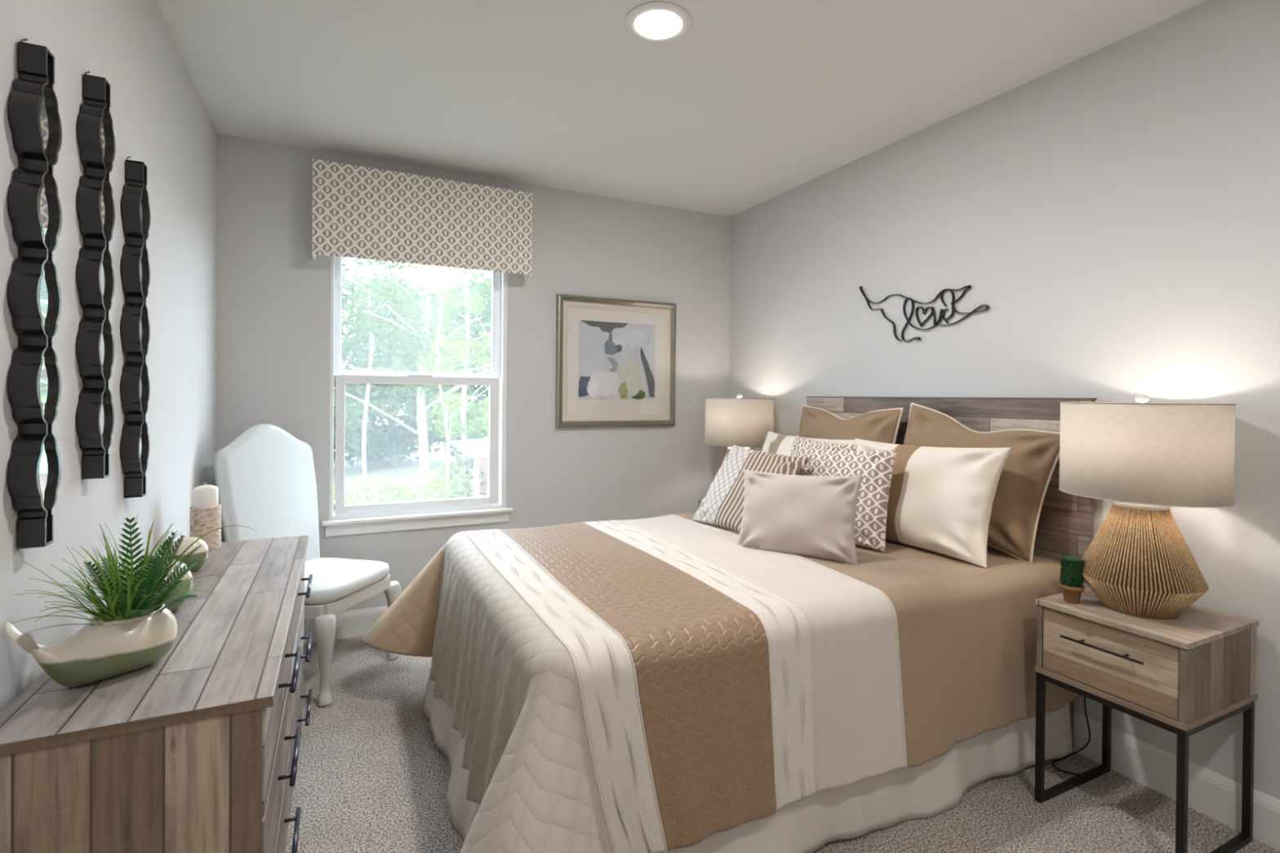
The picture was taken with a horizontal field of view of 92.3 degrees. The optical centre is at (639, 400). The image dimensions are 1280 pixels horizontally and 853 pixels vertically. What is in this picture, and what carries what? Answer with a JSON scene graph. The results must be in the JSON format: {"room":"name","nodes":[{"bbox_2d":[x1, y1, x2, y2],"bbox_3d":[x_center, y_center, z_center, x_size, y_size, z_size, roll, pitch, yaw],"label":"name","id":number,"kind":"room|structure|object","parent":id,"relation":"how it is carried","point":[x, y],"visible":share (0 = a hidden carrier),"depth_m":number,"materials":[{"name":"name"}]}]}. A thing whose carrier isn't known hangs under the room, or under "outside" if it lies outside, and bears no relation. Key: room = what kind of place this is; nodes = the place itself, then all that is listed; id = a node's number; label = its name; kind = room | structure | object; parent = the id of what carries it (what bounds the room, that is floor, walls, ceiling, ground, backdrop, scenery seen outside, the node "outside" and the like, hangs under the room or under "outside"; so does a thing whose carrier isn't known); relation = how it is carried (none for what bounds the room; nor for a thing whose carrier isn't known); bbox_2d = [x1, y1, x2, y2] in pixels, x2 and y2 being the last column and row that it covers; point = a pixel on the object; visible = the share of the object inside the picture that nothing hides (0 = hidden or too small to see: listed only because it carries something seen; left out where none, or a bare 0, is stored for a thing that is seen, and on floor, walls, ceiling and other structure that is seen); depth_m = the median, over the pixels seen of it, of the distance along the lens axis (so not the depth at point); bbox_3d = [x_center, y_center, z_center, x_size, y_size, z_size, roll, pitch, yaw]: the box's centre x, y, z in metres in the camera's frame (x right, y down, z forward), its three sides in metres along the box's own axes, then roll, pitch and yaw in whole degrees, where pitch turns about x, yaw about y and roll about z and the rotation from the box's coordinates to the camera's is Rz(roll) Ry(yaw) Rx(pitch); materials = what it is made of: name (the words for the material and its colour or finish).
{"room":"bedroom","nodes":[
{"label":"bedroom","id":0,"kind":"room"},
{"bbox_2d":[0,0,217,712],"bbox_3d":[-1.260,-0.003,1.144,0.100,2.740,4.860,0,0,-26],"label":"wall","id":1,"kind":"structure","parent":0,"point":[161,119],"depth_m":1.78,"materials":[{"name":"paint"}]},
{"bbox_2d":[7,38,62,548],"bbox_3d":[-1.231,-0.218,1.252,0.045,1.028,0.120,0,0,-26],"label":"wall mirror","id":2,"kind":"object","parent":1,"relation":"attached to","point":[34,293],"visible":1,"depth_m":1.23,"materials":[{"name":"black paint"}]},
{"bbox_2d":[39,84,53,508],"bbox_3d":[-1.231,-0.209,1.252,0.028,1.010,0.112,0,0,-26],"label":"mirror glass","id":3,"kind":"object","parent":2,"relation":"attached to","point":[46,91],"depth_m":1.27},
{"bbox_2d":[76,71,115,479],"bbox_3d":[-1.381,-0.317,1.562,0.045,1.028,0.120,0,0,-26],"label":"wall mirror","id":4,"kind":"object","parent":1,"relation":"attached to","point":[95,278],"visible":1,"depth_m":1.54,"materials":[{"name":"black paint"}]},
{"bbox_2d":[100,111,109,448],"bbox_3d":[-1.382,-0.308,1.562,0.028,1.010,0.112,0,0,-26],"label":"mirror glass","id":5,"kind":"object","parent":4,"relation":"attached to","point":[104,115],"depth_m":1.58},
{"bbox_2d":[120,156,150,497],"bbox_3d":[-1.529,-0.223,1.865,0.045,1.028,0.120,0,0,-26],"label":"wall mirror","id":6,"kind":"object","parent":1,"relation":"attached to","point":[135,209],"visible":1,"depth_m":1.84,"materials":[{"name":"black paint"}]},
{"bbox_2d":[139,191,146,470],"bbox_3d":[-1.530,-0.214,1.864,0.028,1.010,0.112,0,0,-26],"label":"mirror glass","id":7,"kind":"object","parent":6,"relation":"attached to","point":[142,193],"depth_m":1.88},
{"bbox_2d":[216,133,730,611],"bbox_3d":[-0.805,-0.019,3.990,3.210,2.740,0.140,0,0,-26],"label":"wall","id":8,"kind":"structure","parent":0,"point":[273,297],"depth_m":3.96,"materials":[{"name":"paint"}]},
{"bbox_2d":[304,605,387,644],"bbox_3d":[-0.782,1.277,3.929,3.178,0.150,0.016,0,0,-26],"label":"baseboard","id":9,"kind":"structure","parent":8,"relation":"attached to","point":[353,623],"depth_m":3.51,"materials":[{"name":"paint"}]},
{"bbox_2d":[322,255,513,536],"bbox_3d":[-1.303,-0.073,3.700,1.070,1.675,0.145,0,0,-26],"label":"window","id":10,"kind":"structure","parent":8,"relation":"in","point":[362,518],"depth_m":3.68,"materials":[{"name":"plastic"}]},
{"bbox_2d":[311,159,532,279],"bbox_3d":[-1.238,-1.030,3.602,1.196,0.505,0.158,0,0,-26],"label":"window valance","id":11,"kind":"object","parent":8,"relation":"attached to","point":[359,212],"visible":1,"depth_m":3.50,"materials":[{"name":"fabric"}]},
{"bbox_2d":[555,293,675,427],"bbox_3d":[-0.146,-0.256,4.210,0.885,0.872,0.035,0,0,-26],"label":"framed picture","id":12,"kind":"object","parent":8,"relation":"attached to","point":[617,357],"visible":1,"depth_m":4.20,"materials":[{"name":"beige paper"}]},
{"bbox_2d":[577,320,655,399],"bbox_3d":[-0.152,-0.271,4.215,0.570,0.525,0.002,0,0,-26],"label":"painting","id":13,"kind":"object","parent":12,"relation":"attached to","point":[616,358],"depth_m":4.21,"materials":[{"name":"multicoloured paint"}]},
{"bbox_2d":[155,0,1208,217],"bbox_3d":[0.241,-1.425,1.859,3.410,0.120,4.860,0,0,-26],"label":"ceiling","id":14,"kind":"structure","parent":0,"point":[759,100],"depth_m":2.60,"materials":[{"name":"paint"}]},
{"bbox_2d":[624,1,692,43],"bbox_3d":[0.067,-1.364,2.231,0.246,0.010,0.246,0,0,-26],"label":"recessed light","id":15,"kind":"object","parent":14,"relation":"in","point":[653,22],"visible":1,"depth_m":2.22,"materials":[{"name":"paint"}]},
{"bbox_2d":[285,635,1279,852],"bbox_3d":[0.215,1.435,1.878,3.410,0.120,4.860,0,0,-26],"label":"floor","id":16,"kind":"structure","parent":0,"point":[372,776],"depth_m":2.10,"materials":[{"name":"carpet"}]},
{"bbox_2d":[0,535,312,852],"bbox_3d":[-1.251,0.967,1.808,0.471,0.790,1.531,0,0,-26],"label":"dresser","id":17,"kind":"object","parent":16,"relation":"on","point":[194,748],"visible":0.97,"depth_m":1.18,"materials":[{"name":"brown wood"}]},
{"bbox_2d":[4,513,258,686],"bbox_3d":[-1.068,0.410,1.295,0.385,0.334,0.289,0,0,-15],"label":"planter","id":18,"kind":"object","parent":17,"relation":"on","point":[135,628],"visible":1,"depth_m":1.27,"materials":[{"name":"ceramic"}]},
{"bbox_2d":[133,559,193,612],"bbox_3d":[-1.298,0.503,1.665,0.144,0.140,0.144,0,0,-26],"label":"ornament","id":19,"kind":"object","parent":17,"relation":"on","point":[188,576],"visible":0.23,"depth_m":1.66,"materials":[{"name":"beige ceramic"}]},
{"bbox_2d":[168,536,208,572],"bbox_3d":[-1.508,0.512,2.052,0.115,0.112,0.115,0,0,-26],"label":"ornament","id":20,"kind":"object","parent":17,"relation":"on","point":[200,556],"visible":0.59,"depth_m":2.03,"materials":[{"name":"ceramic"}]},
{"bbox_2d":[189,503,221,550],"bbox_3d":[-1.659,0.483,2.351,0.098,0.164,0.098,0,0,-26],"label":"candle holder","id":21,"kind":"object","parent":17,"relation":"on","point":[202,520],"visible":0.72,"depth_m":2.32,"materials":[{"name":"brown wood"}]},
{"bbox_2d":[192,481,218,507],"bbox_3d":[-1.658,0.362,2.350,0.080,0.106,0.080,0,0,-26],"label":"pillar candle","id":22,"kind":"object","parent":21,"relation":"on","point":[204,495],"visible":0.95,"depth_m":2.32,"materials":[{"name":"wax"}]},
{"bbox_2d":[213,423,402,706],"bbox_3d":[-1.616,0.737,3.038,0.643,1.233,0.587,1,0,12],"label":"dining chair","id":23,"kind":"object","parent":16,"relation":"on","point":[265,480],"visible":0.7,"depth_m":2.98,"materials":[{"name":"white fabric"}]},
{"bbox_2d":[697,498,702,506],"bbox_3d":[0.665,1.016,4.038,0.467,0.697,0.426,0,0,-26],"label":"nightstand","id":24,"kind":"object","parent":16,"relation":"on","point":[700,500],"visible":0.05,"depth_m":4.12,"materials":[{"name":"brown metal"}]},
{"bbox_2d":[704,394,773,469],"bbox_3d":[0.652,0.312,4.059,0.449,0.710,0.449,0,0,-26],"label":"table lamp","id":25,"kind":"object","parent":24,"relation":"on","point":[745,423],"visible":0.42,"depth_m":3.86,"materials":[{"name":"beige fabric"}]},
{"bbox_2d":[805,396,1097,750],"bbox_3d":[0.434,0.675,2.618,2.140,1.394,1.605,0,0,-26],"label":"headboard","id":26,"kind":"object","parent":16,"relation":"on","point":[1065,525],"visible":0.09,"depth_m":2.54,"materials":[{"name":"brown wood"}]},
{"bbox_2d":[360,512,1081,852],"bbox_3d":[0.233,0.887,2.579,2.507,0.589,2.196,0,0,-26],"label":"comforter","id":27,"kind":"object","parent":26,"relation":"on","point":[661,684],"visible":0.88,"depth_m":1.84,"materials":[{"name":"beige fabric"}]},
{"bbox_2d":[693,444,809,533],"bbox_3d":[0.518,0.432,2.944,0.280,0.395,0.530,0,0,-31],"label":"ribbed pillow","id":28,"kind":"object","parent":27,"relation":"on","point":[722,506],"visible":0.62,"depth_m":2.93,"materials":[{"name":"fabric"}]},
{"bbox_2d":[737,469,862,564],"bbox_3d":[0.631,0.458,2.473,0.491,0.336,0.190,1,0,30],"label":"lumbar pillow","id":29,"kind":"object","parent":27,"relation":"on","point":[809,516],"visible":0.94,"depth_m":2.41,"materials":[{"name":"grey fabric"}]},
{"bbox_2d":[762,431,854,456],"bbox_3d":[0.863,0.407,3.369,0.232,0.432,0.760,0,0,-24],"label":"sham","id":30,"kind":"object","parent":27,"relation":"on","point":[775,443],"visible":0.16,"depth_m":3.48,"materials":[{"name":"white fabric"}]},
{"bbox_2d":[789,435,857,457],"bbox_3d":[0.851,0.407,3.043,0.184,0.443,0.472,0,0,-22],"label":"pillow","id":31,"kind":"object","parent":27,"relation":"on","point":[799,442],"visible":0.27,"depth_m":3.07,"materials":[{"name":"fabric"}]},
{"bbox_2d":[800,447,897,551],"bbox_3d":[0.886,0.419,2.724,0.189,0.432,0.489,0,1,-41],"label":"pillow","id":32,"kind":"object","parent":27,"relation":"on","point":[875,468],"visible":0.55,"depth_m":2.59,"materials":[{"name":"fabric"}]},
{"bbox_2d":[797,404,903,444],"bbox_3d":[1.091,0.331,3.369,0.210,0.600,0.772,0,0,-24],"label":"euro sham","id":33,"kind":"object","parent":27,"relation":"on","point":[879,425],"visible":0.39,"depth_m":3.25,"materials":[{"name":"brown fabric"}]},
{"bbox_2d":[854,438,1011,568],"bbox_3d":[1.182,0.408,2.675,0.247,0.459,0.767,0,0,-29],"label":"sham","id":34,"kind":"object","parent":27,"relation":"on","point":[940,500],"visible":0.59,"depth_m":2.47,"materials":[{"name":"white fabric"}]},
{"bbox_2d":[903,402,1059,562],"bbox_3d":[1.419,0.326,2.694,0.194,0.624,0.791,0,0,-29],"label":"euro sham","id":35,"kind":"object","parent":27,"relation":"on","point":[1033,457],"visible":0.57,"depth_m":2.46,"materials":[{"name":"brown fabric"}]},
{"bbox_2d":[423,665,1073,852],"bbox_3d":[0.336,1.169,2.587,2.238,0.397,1.663,0,0,-26],"label":"bed skirt","id":36,"kind":"object","parent":26,"relation":"hanging from","point":[933,788],"visible":0.16,"depth_m":2.02,"materials":[{"name":"fabric"}]},
{"bbox_2d":[1034,586,1258,852],"bbox_3d":[1.644,1.038,2.029,0.467,0.697,0.426,0,0,-26],"label":"nightstand","id":37,"kind":"object","parent":16,"relation":"on","point":[1186,674],"visible":0.94,"depth_m":1.90,"materials":[{"name":"brown wood"}]},
{"bbox_2d":[1052,696,1090,775],"bbox_3d":[1.690,1.172,2.314,0.258,0.420,0.135,1,0,11],"label":"power cord","id":38,"kind":"object","parent":37,"relation":"hanging from","point":[1085,709],"visible":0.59,"depth_m":2.34,"materials":[{"name":"plastic"}]},
{"bbox_2d":[1059,555,1084,604],"bbox_3d":[1.473,0.610,2.098,0.070,0.156,0.070,0,0,-26],"label":"potted topiary","id":39,"kind":"object","parent":37,"relation":"on","point":[1071,578],"visible":0.99,"depth_m":2.08,"materials":[{"name":"plant"}]},
{"bbox_2d":[1058,394,1236,618],"bbox_3d":[1.653,0.334,2.033,0.449,0.710,0.449,0,0,-26],"label":"table lamp","id":40,"kind":"object","parent":37,"relation":"on","point":[1144,458],"visible":0.98,"depth_m":1.90,"materials":[{"name":"fabric"}]},
{"bbox_2d":[728,0,1279,799],"bbox_3d":[1.716,0.013,2.593,0.100,2.740,4.860,0,0,-26],"label":"wall","id":41,"kind":"structure","parent":0,"point":[1113,211],"depth_m":2.40,"materials":[{"name":"paint"}]},
{"bbox_2d":[859,284,989,342],"bbox_3d":[1.400,-0.469,3.108,0.022,0.335,0.766,0,0,-26],"label":"wall sign","id":42,"kind":"object","parent":41,"relation":"attached to","point":[942,312],"visible":1,"depth_m":3.05,"materials":[{"name":"metal"}]},
{"bbox_2d":[1073,711,1279,851],"bbox_3d":[1.661,1.308,2.559,0.016,0.150,4.620,0,0,-26],"label":"baseboard","id":43,"kind":"structure","parent":41,"relation":"attached to","point":[1216,796],"depth_m":2.14,"materials":[{"name":"paint"}]},
{"bbox_2d":[1059,582,1084,604],"bbox_3d":[1.473,0.658,2.098,0.070,0.059,0.070,0,0,-26],"label":"pot","id":44,"kind":"object","parent":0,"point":[1072,592],"depth_m":2.08,"materials":[{"name":"ceramic"}]},
{"label":"outside","id":45,"kind":"structure","parent":0,"visible":0},
{"bbox_2d":[333,422,474,513],"bbox_3d":[-6.332,1.814,24.395,50.000,0.200,40.630,0,0,-26],"label":"ground","id":46,"kind":"structure","parent":45,"point":[394,474],"depth_m":15.26,"materials":[{"name":"grass"},{"name":"soil"}]},
{"bbox_2d":[333,266,386,462],"bbox_3d":[-8.502,-1.000,14.803,4.471,6.054,4.470,0,0,-26],"label":"leafy tree","id":47,"kind":"object","parent":46,"relation":"on","point":[351,423],"visible":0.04,"depth_m":14.60,"materials":[{"name":"green plant"}]},
{"bbox_2d":[333,476,408,511],"bbox_3d":[-3.903,1.475,8.792,1.112,0.780,0.659,0,0,-26],"label":"bush","id":48,"kind":"object","parent":46,"relation":"on","point":[366,492],"visible":0.49,"depth_m":8.77,"materials":[{"name":"green plant"}]},
{"bbox_2d":[333,257,433,491],"bbox_3d":[-5.099,-0.791,12.073,2.437,5.204,2.154,1,0,18],"label":"tree","id":49,"kind":"object","parent":46,"relation":"on","point":[345,322],"visible":0.5,"depth_m":11.85,"materials":[{"name":"green plant"}]},
{"bbox_2d":[333,266,484,467],"bbox_3d":[-6.671,-0.809,16.695,4.422,5.319,4.140,0,0,-26],"label":"leafy tree","id":50,"kind":"object","parent":46,"relation":"on","point":[394,439],"visible":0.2,"depth_m":15.93,"materials":[{"name":"green plant"}]},
{"bbox_2d":[333,261,491,500],"bbox_3d":[-3.430,-0.613,10.230,2.820,4.909,2.136,1,0,2],"label":"tree","id":51,"kind":"object","parent":46,"relation":"on","point":[424,339],"visible":0.73,"depth_m":10.25,"materials":[{"name":"green plant"}]},
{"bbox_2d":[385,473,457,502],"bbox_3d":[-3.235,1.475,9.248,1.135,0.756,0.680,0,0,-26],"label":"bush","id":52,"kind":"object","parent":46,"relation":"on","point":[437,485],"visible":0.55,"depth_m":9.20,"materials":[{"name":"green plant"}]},
{"bbox_2d":[373,262,488,496],"bbox_3d":[-2.728,0.028,9.547,1.629,3.642,3.144,0,0,-3],"label":"tree","id":53,"kind":"object","parent":46,"relation":"on","point":[451,353],"visible":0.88,"depth_m":9.58,"materials":[{"name":"green plant"}]},
{"bbox_2d":[415,459,486,497],"bbox_3d":[-3.104,1.421,10.318,1.281,0.843,0.732,0,0,-26],"label":"bush","id":54,"kind":"object","parent":46,"relation":"on","point":[451,478],"visible":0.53,"depth_m":10.29,"materials":[{"name":"green plant"}]},
{"bbox_2d":[411,271,491,460],"bbox_3d":[-4.241,-0.907,17.283,4.298,5.748,4.277,0,0,-26],"label":"leafy tree","id":55,"kind":"object","parent":46,"relation":"on","point":[475,326],"visible":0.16,"depth_m":16.20,"materials":[{"name":"green plant"}]},
{"bbox_2d":[414,266,491,497],"bbox_3d":[-3.327,-0.804,11.528,2.269,5.273,2.303,1,0,14],"label":"tree","id":56,"kind":"object","parent":46,"relation":"on","point":[462,413],"visible":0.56,"depth_m":11.57,"materials":[{"name":"green plant"}]},
{"bbox_2d":[442,271,491,390],"bbox_3d":[-3.188,-1.027,13.895,2.395,5.687,2.762,0,0,-26],"label":"tree","id":57,"kind":"object","parent":46,"relation":"on","point":[488,284],"visible":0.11,"depth_m":13.87,"materials":[{"name":"green plant"}]},
{"bbox_2d":[449,437,488,497],"bbox_3d":[-1.949,1.220,10.827,2.450,1.250,2.050,0,0,-26],"label":"shed","id":58,"kind":"object","parent":46,"relation":"on","point":[477,448],"visible":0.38,"depth_m":10.39,"materials":[{"name":"white"}]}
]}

